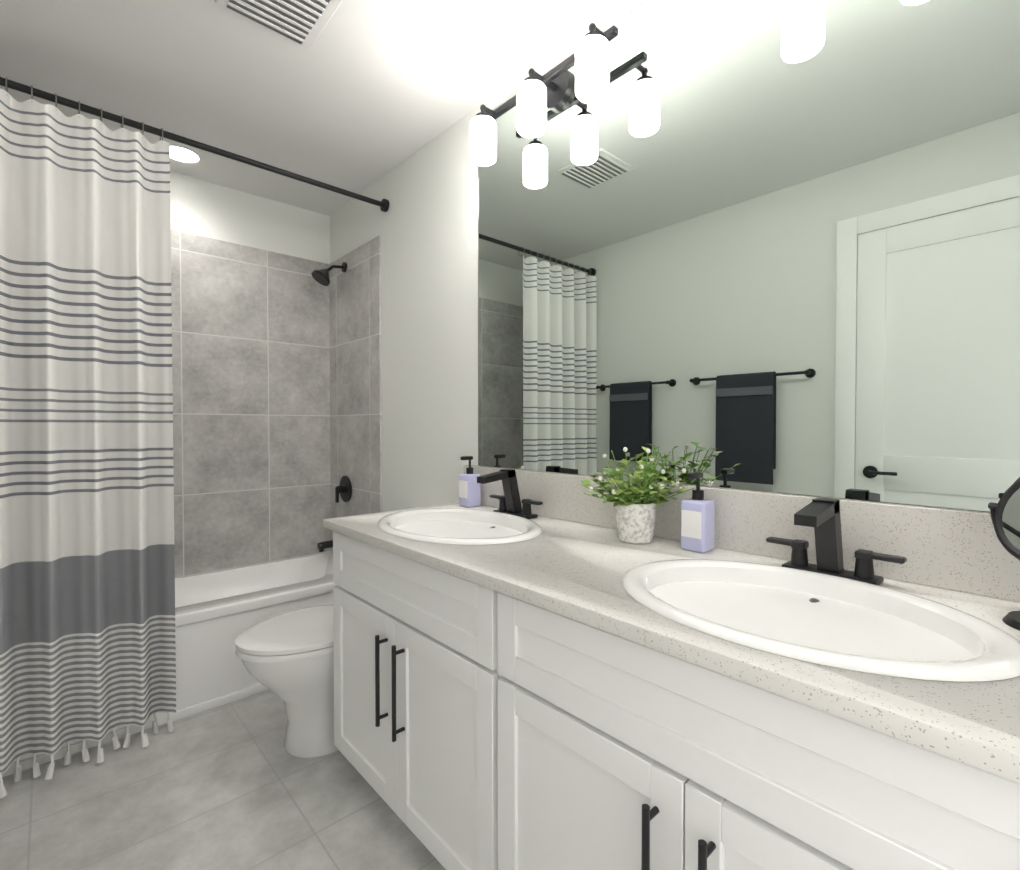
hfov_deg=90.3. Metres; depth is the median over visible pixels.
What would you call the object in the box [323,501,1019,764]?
countertop
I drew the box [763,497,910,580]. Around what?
faucet
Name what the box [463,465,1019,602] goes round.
backsplash
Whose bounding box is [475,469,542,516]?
faucet
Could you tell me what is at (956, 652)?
sink
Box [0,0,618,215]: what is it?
ceiling
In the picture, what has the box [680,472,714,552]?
soap dispenser
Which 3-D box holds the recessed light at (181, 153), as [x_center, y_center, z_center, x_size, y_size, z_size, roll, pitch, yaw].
[-1.521,-1.299,2.344,0.162,0.010,0.162,-1,1,-42]
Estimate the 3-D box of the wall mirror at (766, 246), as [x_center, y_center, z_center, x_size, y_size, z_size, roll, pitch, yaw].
[0.514,-0.549,1.301,0.008,1.364,1.900,-1,1,-42]
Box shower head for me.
[311,262,346,285]
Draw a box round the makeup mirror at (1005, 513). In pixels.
[988,479,1019,630]
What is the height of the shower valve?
0.150 m
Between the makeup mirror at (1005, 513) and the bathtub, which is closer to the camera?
the makeup mirror at (1005, 513)
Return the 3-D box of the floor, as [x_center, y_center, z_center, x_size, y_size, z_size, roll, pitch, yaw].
[-0.339,1.209,1.048,1.850,0.100,4.230,-1,1,-42]
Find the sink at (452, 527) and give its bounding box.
[343,502,578,552]
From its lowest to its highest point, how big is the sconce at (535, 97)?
0.241 m
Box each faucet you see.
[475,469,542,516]
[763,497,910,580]
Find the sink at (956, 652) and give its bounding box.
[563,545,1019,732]
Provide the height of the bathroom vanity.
0.846 m
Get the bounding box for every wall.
[170,171,329,263]
[330,0,989,512]
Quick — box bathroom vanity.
[323,525,1019,869]
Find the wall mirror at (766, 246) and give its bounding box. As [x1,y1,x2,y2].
[478,0,1019,511]
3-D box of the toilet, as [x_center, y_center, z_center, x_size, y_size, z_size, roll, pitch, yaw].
[-0.634,0.753,1.989,0.799,0.780,0.450,-1,1,-42]
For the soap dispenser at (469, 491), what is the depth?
1.92 m
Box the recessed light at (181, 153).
[170,144,200,163]
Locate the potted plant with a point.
(635, 515)
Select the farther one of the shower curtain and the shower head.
the shower head
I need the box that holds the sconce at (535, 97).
[470,23,617,165]
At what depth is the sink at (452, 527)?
1.64 m
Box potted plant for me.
[578,444,693,543]
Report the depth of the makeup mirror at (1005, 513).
0.81 m
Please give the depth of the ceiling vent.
1.54 m
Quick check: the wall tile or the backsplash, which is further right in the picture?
the backsplash
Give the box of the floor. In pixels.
[0,690,445,869]
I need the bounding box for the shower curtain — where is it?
[0,88,175,798]
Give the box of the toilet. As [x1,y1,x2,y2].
[235,604,337,757]
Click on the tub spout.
(321, 546)
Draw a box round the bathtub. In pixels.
[1,552,336,777]
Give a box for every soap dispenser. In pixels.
[459,456,480,506]
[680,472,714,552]
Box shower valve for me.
[335,476,351,502]
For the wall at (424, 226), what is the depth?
2.27 m
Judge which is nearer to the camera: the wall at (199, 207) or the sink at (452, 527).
the sink at (452, 527)
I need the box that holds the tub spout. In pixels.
[317,540,332,551]
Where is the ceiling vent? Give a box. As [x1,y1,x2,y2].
[215,0,342,48]
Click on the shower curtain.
(88, 646)
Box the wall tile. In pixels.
[171,230,381,577]

